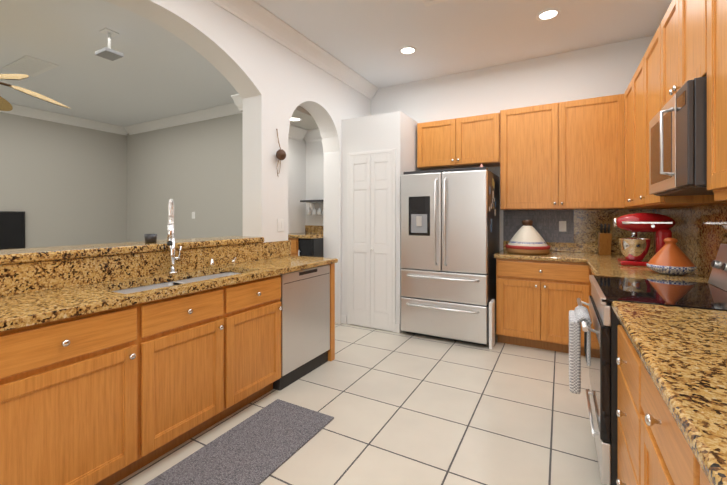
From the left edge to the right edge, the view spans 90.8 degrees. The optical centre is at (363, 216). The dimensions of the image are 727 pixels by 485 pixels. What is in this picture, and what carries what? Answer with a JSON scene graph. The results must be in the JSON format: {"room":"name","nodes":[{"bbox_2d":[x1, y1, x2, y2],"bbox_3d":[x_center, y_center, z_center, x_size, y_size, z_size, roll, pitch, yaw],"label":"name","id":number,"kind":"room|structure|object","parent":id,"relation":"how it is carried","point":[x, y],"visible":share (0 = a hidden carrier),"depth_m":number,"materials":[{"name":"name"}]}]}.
{"room":"kitchen","nodes":[
{"label":"kitchen","id":0,"kind":"room"},
{"bbox_2d":[0,112,126,247],"bbox_3d":[-6.491,-0.250,4.423,0.120,3.100,6.920,0,0,29],"label":"wall","id":1,"kind":"structure","parent":0,"point":[61,184],"depth_m":6.39,"materials":[{"name":"grey paint"}]},
{"bbox_2d":[0,211,24,249],"bbox_3d":[-5.889,0.275,5.336,0.051,0.730,1.300,0,0,29],"label":"wall-mounted tv","id":2,"kind":"object","parent":1,"relation":"attached to","point":[12,229],"visible":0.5,"depth_m":5.75,"materials":[{"name":"black plastic"}]},
{"bbox_2d":[0,103,123,134],"bbox_3d":[-6.409,-1.729,4.316,0.125,0.140,6.790,0,0,29],"label":"crown molding","id":3,"kind":"structure","parent":1,"relation":"attached to","point":[19,110],"depth_m":6.32,"materials":[{"name":"white paint"}]},
{"bbox_2d":[6,0,370,323],"bbox_3d":[-1.741,-0.250,1.978,0.240,3.100,7.220,0,0,29],"label":"wall","id":4,"kind":"structure","parent":0,"point":[274,83],"depth_m":3.32,"materials":[{"name":"white paint"}]},
{"bbox_2d":[0,236,263,264],"bbox_3d":[-1.504,0.204,2.487,0.385,0.049,1.856,0,0,29],"label":"countertop","id":5,"kind":"structure","parent":4,"relation":"on","point":[22,255],"depth_m":2.15,"materials":[{"name":"stone"}]},
{"bbox_2d":[144,234,156,242],"bbox_3d":[-1.491,0.149,2.514,0.080,0.060,0.079,0,0,29],"label":"candle cup","id":6,"kind":"object","parent":5,"relation":"on","point":[150,238],"visible":1,"depth_m":2.48,"materials":[{"name":"grey glass"}]},
{"bbox_2d":[0,240,290,295],"bbox_3d":[-1.661,0.305,1.853,0.018,0.148,3.878,0,0,29],"label":"backsplash","id":7,"kind":"structure","parent":4,"relation":"attached to","point":[19,278],"depth_m":2.15,"materials":[{"name":"stone"}]},
{"bbox_2d":[228,94,242,111],"bbox_3d":[-1.238,-1.269,3.901,0.435,0.140,0.125,0,0,29],"label":"crown molding","id":8,"kind":"structure","parent":4,"relation":"attached to","point":[237,106],"depth_m":4.01,"materials":[{"name":"white paint"}]},
{"bbox_2d":[277,219,283,231],"bbox_3d":[-0.793,0.080,3.437,0.010,0.120,0.090,0,0,29],"label":"switch plate","id":9,"kind":"object","parent":4,"relation":"attached to","point":[280,225],"visible":1,"depth_m":3.43,"materials":[{"name":"white plastic"}]},
{"bbox_2d":[276,129,285,173],"bbox_3d":[-0.778,-0.607,3.377,0.095,0.455,0.100,0,0,29],"label":"wall decoration","id":10,"kind":"object","parent":4,"relation":"attached to","point":[280,154],"depth_m":3.35,"materials":[{"name":"brown"}]},
{"bbox_2d":[210,0,378,99],"bbox_3d":[-1.581,-1.730,1.890,0.125,0.140,7.200,0,0,29],"label":"crown molding","id":11,"kind":"structure","parent":4,"relation":"attached to","point":[258,16],"depth_m":3.51,"materials":[{"name":"white paint"}]},
{"bbox_2d":[127,113,322,241],"bbox_3d":[-2.538,-0.250,6.128,5.160,3.100,0.120,0,0,29],"label":"wall","id":12,"kind":"structure","parent":0,"point":[195,167],"depth_m":6.31,"materials":[{"name":"grey paint"}]},
{"bbox_2d":[124,104,242,135],"bbox_3d":[-2.838,-1.729,6.153,4.310,0.140,0.125,0,0,29],"label":"crown molding","id":13,"kind":"structure","parent":12,"relation":"attached to","point":[222,110],"depth_m":6.37,"materials":[{"name":"white paint"}]},
{"bbox_2d":[300,200,322,214],"bbox_3d":[-0.592,-0.124,4.838,0.463,0.202,0.258,0,0,29],"label":"shelf","id":14,"kind":"object","parent":12,"relation":"attached to","point":[315,211],"visible":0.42,"depth_m":4.84,"materials":[{"name":"grey metal"}]},
{"bbox_2d":[308,128,321,141],"bbox_3d":[-0.539,-1.129,4.886,0.440,0.140,0.125,0,0,29],"label":"crown molding","id":15,"kind":"structure","parent":12,"relation":"attached to","point":[314,135],"depth_m":4.95,"materials":[{"name":"white paint"}]},
{"bbox_2d":[241,106,317,129],"bbox_3d":[-0.855,-1.499,4.447,0.588,0.599,1.199,0,0,29],"label":"ceiling","id":16,"kind":"structure","parent":0,"point":[307,122],"depth_m":4.46,"materials":[{"name":"grey paint"}]},
{"bbox_2d":[290,117,301,121],"bbox_3d":[-0.848,-1.195,4.387,0.190,0.010,0.190,0,0,29],"label":"recessed light","id":17,"kind":"object","parent":16,"relation":"attached to","point":[295,119],"visible":0.69,"depth_m":4.40,"materials":[{"name":"white"}]},
{"bbox_2d":[288,138,306,232],"bbox_3d":[-1.085,-0.250,4.745,0.100,3.100,0.900,0,0,29],"label":"wall","id":18,"kind":"structure","parent":0,"point":[297,150],"depth_m":4.96,"materials":[{"name":"grey paint"}]},
{"bbox_2d":[288,124,311,142],"bbox_3d":[-0.983,-1.129,4.695,0.125,0.140,0.890,0,0,29],"label":"crown molding","id":19,"kind":"structure","parent":18,"relation":"attached to","point":[297,133],"depth_m":4.86,"materials":[{"name":"white paint"}]},
{"bbox_2d":[0,0,671,126],"bbox_3d":[-2.599,-1.830,2.451,9.200,0.060,7.820,0,0,29],"label":"ceiling","id":20,"kind":"structure","parent":0,"point":[155,72],"depth_m":3.68,"materials":[{"name":"white paint"}]},
{"bbox_2d":[2,55,58,76],"bbox_3d":[-3.985,-1.792,4.288,0.700,0.016,0.300,0,0,29],"label":"ceiling vent","id":21,"kind":"object","parent":20,"relation":"in","point":[30,66],"visible":0.92,"depth_m":4.25,"materials":[{"name":"white metal"}]},
{"bbox_2d":[0,74,69,110],"bbox_3d":[-3.300,-1.409,3.075,1.257,0.779,1.264,0,0,29],"label":"ceiling fan","id":22,"kind":"object","parent":20,"relation":"hanging from","point":[5,105],"visible":1,"depth_m":3.34,"materials":[{"name":"beige wood"}]},
{"bbox_2d":[95,28,122,60],"bbox_3d":[-2.473,-1.682,3.489,0.200,0.234,0.160,0,0,29],"label":"projector","id":23,"kind":"object","parent":20,"relation":"attached to","point":[108,53],"visible":1,"depth_m":3.48,"materials":[{"name":"white"}]},
{"bbox_2d":[399,46,416,54],"bbox_3d":[0.478,-1.795,3.873,0.190,0.010,0.190,0,0,29],"label":"recessed light","id":24,"kind":"object","parent":20,"relation":"in","point":[407,50],"visible":1,"depth_m":3.87,"materials":[{"name":"white"}]},
{"bbox_2d":[422,0,447,6],"bbox_3d":[0.634,-1.792,2.828,0.400,0.016,0.300,0,0,29],"label":"ceiling vent","id":25,"kind":"object","parent":20,"relation":"in","point":[428,2],"visible":0.97,"depth_m":2.98,"materials":[{"name":"white"}]},
{"bbox_2d":[536,8,559,20],"bbox_3d":[1.642,-1.795,3.186,0.190,0.010,0.190,0,0,29],"label":"recessed light","id":26,"kind":"object","parent":20,"relation":"in","point":[548,14],"visible":1,"depth_m":3.18,"materials":[{"name":"white"}]},
{"bbox_2d":[114,323,604,484],"bbox_3d":[-2.599,1.330,2.451,9.200,0.060,7.820,0,0,29],"label":"floor","id":27,"kind":"structure","parent":0,"point":[403,408],"depth_m":2.31,"materials":[{"name":"tile"}]},
{"bbox_2d":[0,323,159,484],"bbox_3d":[-1.480,0.970,1.617,0.535,0.660,0.760,0,0,29],"label":"base cabinet","id":28,"kind":"object","parent":27,"relation":"on","point":[111,396],"depth_m":1.54,"materials":[{"name":"brown wood"}]},
{"bbox_2d":[0,255,337,331],"bbox_3d":[-1.419,0.399,1.721,0.569,0.039,3.880,0,0,29],"label":"countertop","id":29,"kind":"structure","parent":28,"relation":"on","point":[28,309],"depth_m":1.83,"materials":[{"name":"stone"}]},
{"bbox_2d":[167,199,181,273],"bbox_3d":[-1.242,0.131,2.349,0.162,0.496,0.170,0,0,29],"label":"faucet","id":30,"kind":"object","parent":29,"relation":"on","point":[170,233],"visible":1,"depth_m":2.38,"materials":[{"name":"silver metal"}]},
{"bbox_2d":[113,272,240,293],"bbox_3d":[-1.099,0.510,2.253,0.332,0.179,0.912,0,0,29],"label":"sink basin","id":31,"kind":"object","parent":29,"relation":"in","point":[144,288],"visible":0.1,"depth_m":2.30,"materials":[{"name":"silver metal"}]},
{"bbox_2d":[210,259,213,267],"bbox_3d":[-1.135,0.345,2.684,0.028,0.068,0.028,0,0,29],"label":"air gap cap","id":32,"kind":"object","parent":29,"relation":"on","point":[211,263],"visible":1,"depth_m":2.67,"materials":[{"name":"silver metal"}]},
{"bbox_2d":[104,307,239,455],"bbox_3d":[-1.207,0.970,2.112,0.535,0.660,0.650,0,0,29],"label":"base cabinet","id":33,"kind":"object","parent":27,"relation":"on","point":[200,349],"depth_m":2.02,"materials":[{"name":"brown wood"}]},
{"bbox_2d":[180,295,281,408],"bbox_3d":[-0.976,0.970,2.532,0.535,0.660,0.588,0,0,29],"label":"base cabinet","id":34,"kind":"object","parent":27,"relation":"on","point":[260,319],"depth_m":2.44,"materials":[{"name":"brown wood"}]},
{"bbox_2d":[144,399,333,484],"bbox_3d":[-0.688,1.294,1.901,0.480,0.012,1.200,0,0,29],"label":"rug","id":35,"kind":"object","parent":27,"relation":"on","point":[261,445],"visible":0.98,"depth_m":1.99,"materials":[{"name":"grey carpet"}]},
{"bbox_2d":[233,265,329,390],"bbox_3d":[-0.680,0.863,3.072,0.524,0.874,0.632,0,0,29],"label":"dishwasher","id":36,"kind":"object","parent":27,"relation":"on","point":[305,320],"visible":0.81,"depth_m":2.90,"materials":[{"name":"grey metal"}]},
{"bbox_2d":[288,238,298,255],"bbox_3d":[-0.825,0.780,4.730,0.360,1.040,0.666,0,0,29],"label":"base cabinet","id":37,"kind":"object","parent":27,"relation":"on","point":[294,246],"visible":0.08,"depth_m":4.40,"materials":[{"name":"brown wood"}]},
{"bbox_2d":[288,225,322,238],"bbox_3d":[-0.723,0.190,4.684,0.583,0.139,0.653,0,0,29],"label":"countertop","id":38,"kind":"structure","parent":37,"relation":"on","point":[312,231],"depth_m":4.77,"materials":[{"name":"stone"}]},
{"bbox_2d":[298,238,322,256],"bbox_3d":[-0.565,0.781,4.595,0.221,1.039,0.654,0,0,29],"label":"wine cooler","id":39,"kind":"object","parent":27,"relation":"on","point":[311,247],"visible":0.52,"depth_m":4.35,"materials":[{"name":"black metal"}]},
{"bbox_2d":[401,167,499,345],"bbox_3d":[0.991,0.400,4.064,0.923,1.800,0.870,0,0,29],"label":"fridge","id":40,"kind":"object","parent":27,"relation":"on","point":[450,233],"visible":1,"depth_m":3.71,"materials":[{"name":"grey metal"}]},
{"bbox_2d":[489,299,494,348],"bbox_3d":[1.284,1.070,3.594,0.039,0.460,0.170,0,0,29],"label":"step stool","id":41,"kind":"object","parent":27,"relation":"on","point":[491,323],"visible":1,"depth_m":3.52,"materials":[{"name":"white plastic"}]},
{"bbox_2d":[496,258,590,355],"bbox_3d":[1.855,0.860,3.721,0.818,0.880,0.686,0,0,29],"label":"base cabinet","id":42,"kind":"object","parent":27,"relation":"on","point":[536,301],"visible":0.96,"depth_m":3.47,"materials":[{"name":"brown wood"}]},
{"bbox_2d":[494,249,715,286],"bbox_3d":[1.853,0.400,3.111,1.433,0.039,1.764,0,0,29],"label":"countertop","id":43,"kind":"structure","parent":42,"relation":"on","point":[605,265],"depth_m":2.87,"materials":[{"name":"stone"}]},
{"bbox_2d":[505,220,549,254],"bbox_3d":[1.718,0.204,3.761,0.430,0.350,0.430,0,0,29],"label":"tagine","id":44,"kind":"object","parent":43,"relation":"on","point":[527,239],"visible":1,"depth_m":3.64,"materials":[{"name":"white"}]},
{"bbox_2d":[598,224,611,254],"bbox_3d":[2.410,0.223,3.587,0.100,0.314,0.243,0,0,29],"label":"knife block","id":45,"kind":"object","parent":43,"relation":"on","point":[604,242],"visible":1,"depth_m":3.52,"materials":[{"name":"brown wood"}]},
{"bbox_2d":[613,213,675,265],"bbox_3d":[2.209,0.173,2.828,0.390,0.413,0.214,0,0,29],"label":"stand mixer","id":46,"kind":"object","parent":43,"relation":"on","point":[634,251],"visible":0.88,"depth_m":2.78,"materials":[{"name":"red metal"}]},
{"bbox_2d":[646,238,696,274],"bbox_3d":[2.049,0.259,2.391,0.260,0.241,0.260,0,0,29],"label":"tagine","id":47,"kind":"object","parent":43,"relation":"on","point":[669,257],"visible":1,"depth_m":2.33,"materials":[{"name":"orange ceramic"}]},
{"bbox_2d":[616,325,634,484],"bbox_3d":[1.266,0.860,1.204,0.614,0.880,0.605,0,0,29],"label":"base cabinet","id":48,"kind":"object","parent":27,"relation":"on","point":[625,360],"depth_m":1.39,"materials":[{"name":"brown wood"}]},
{"bbox_2d":[577,244,726,484],"bbox_3d":[1.531,0.725,1.843,0.726,1.150,0.758,0,0,29],"label":"range","id":49,"kind":"object","parent":27,"relation":"on","point":[606,291],"visible":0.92,"depth_m":1.69,"materials":[{"name":"grey metal"}]},
{"bbox_2d":[569,306,591,393],"bbox_3d":[1.158,0.701,1.923,0.096,0.398,0.260,0,0,29],"label":"hanging towel","id":50,"kind":"object","parent":49,"relation":"hanging from","point":[578,315],"visible":1,"depth_m":1.82,"materials":[{"name":"white fabric"}]},
{"bbox_2d":[635,350,674,484],"bbox_3d":[1.004,0.860,0.729,0.614,0.880,0.620,0,0,29],"label":"base cabinet","id":51,"kind":"object","parent":27,"relation":"on","point":[653,448],"depth_m":1.00,"materials":[{"name":"brown wood"}]},
{"bbox_2d":[675,422,710,484],"bbox_3d":[0.756,0.860,0.278,0.614,0.880,0.690,0,0,29],"label":"base cabinet","id":52,"kind":"object","parent":27,"relation":"on","point":[688,471],"depth_m":0.73,"materials":[{"name":"brown wood"}]},
{"bbox_2d":[612,301,726,484],"bbox_3d":[0.661,0.399,0.122,0.638,0.039,3.086,0,0,29],"label":"countertop","id":53,"kind":"structure","parent":52,"relation":"on","point":[681,352],"depth_m":0.92,"materials":[{"name":"stone"}]},
{"bbox_2d":[342,111,423,332],"bbox_3d":[0.260,0.055,4.552,0.779,2.490,0.779,0,0,29],"label":"wall","id":54,"kind":"structure","parent":0,"point":[397,130],"depth_m":4.21,"materials":[{"name":"white paint"}]},
{"bbox_2d":[341,315,399,332],"bbox_3d":[0.067,1.250,4.204,0.776,0.100,0.014,0,0,29],"label":"baseboard","id":55,"kind":"structure","parent":54,"relation":"attached to","point":[344,321],"depth_m":4.35,"materials":[{"name":"white"}]},
{"bbox_2d":[347,149,395,331],"bbox_3d":[0.076,0.265,4.178,0.630,2.070,0.051,0,0,29],"label":"pantry door","id":56,"kind":"structure","parent":54,"relation":"in","point":[371,239],"depth_m":4.17,"materials":[{"name":"white wood"}]},
{"bbox_2d":[371,35,655,250],"bbox_3d":[1.484,-0.250,4.392,3.560,3.100,0.120,0,0,29],"label":"wall","id":57,"kind":"structure","parent":0,"point":[601,71],"depth_m":4.16,"materials":[{"name":"white paint"}]},
{"bbox_2d":[417,94,625,209],"bbox_3d":[1.637,-0.625,4.020,2.088,1.090,0.378,0,0,29],"label":"upper cabinet","id":58,"kind":"object","parent":57,"relation":"attached to","point":[567,155],"visible":0.96,"depth_m":3.72,"materials":[{"name":"brown wood"}]},
{"bbox_2d":[503,209,654,254],"bbox_3d":[2.262,0.150,3.877,1.410,0.458,0.028,0,0,29],"label":"backsplash","id":59,"kind":"structure","parent":57,"relation":"attached to","point":[568,230],"depth_m":3.88,"materials":[{"name":"stone"}]},
{"bbox_3d":[1.220,-0.250,0.348,0.120,3.100,7.220,0,0,29],"label":"wall","id":60,"kind":"structure","parent":0,"visible":0},
{"bbox_2d":[624,64,639,208],"bbox_3d":[2.357,-0.625,2.872,0.317,1.091,0.990,0,0,29],"label":"upper cabinet","id":61,"kind":"object","parent":60,"relation":"attached to","point":[632,93],"depth_m":2.98,"materials":[{"name":"brown wood"}]},
{"bbox_2d":[660,0,703,109],"bbox_3d":[1.730,-0.878,1.733,0.317,0.585,0.770,0,0,29],"label":"upper cabinet","id":62,"kind":"object","parent":60,"relation":"attached to","point":[688,42],"depth_m":1.78,"materials":[{"name":"brown wood"}]},
{"bbox_2d":[649,76,713,195],"bbox_3d":[1.684,-0.352,1.759,0.423,0.456,0.756,0,0,29],"label":"microwave","id":63,"kind":"object","parent":62,"relation":"attached to","point":[678,144],"visible":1,"depth_m":1.61,"materials":[{"name":"grey metal"}]},
{"bbox_2d":[640,25,726,207],"bbox_3d":[2.033,-0.625,2.283,0.317,1.091,0.617,0,0,29],"label":"upper cabinet","id":64,"kind":"object","parent":60,"relation":"attached to","point":[650,62],"depth_m":2.45,"materials":[{"name":"brown wood"}]},
{"bbox_2d":[656,203,726,276],"bbox_3d":[1.535,0.151,1.069,0.020,0.458,5.589,0,0,29],"label":"backsplash","id":65,"kind":"structure","parent":60,"relation":"attached to","point":[699,232],"depth_m":2.40,"materials":[{"name":"stone"}]},
{"bbox_2d":[696,0,726,195],"bbox_3d":[1.326,-0.635,1.000,0.317,1.071,1.036,0,0,29],"label":"upper cabinet","id":66,"kind":"object","parent":60,"relation":"attached to","point":[715,11],"depth_m":1.40,"materials":[{"name":"brown wood"}]}
]}

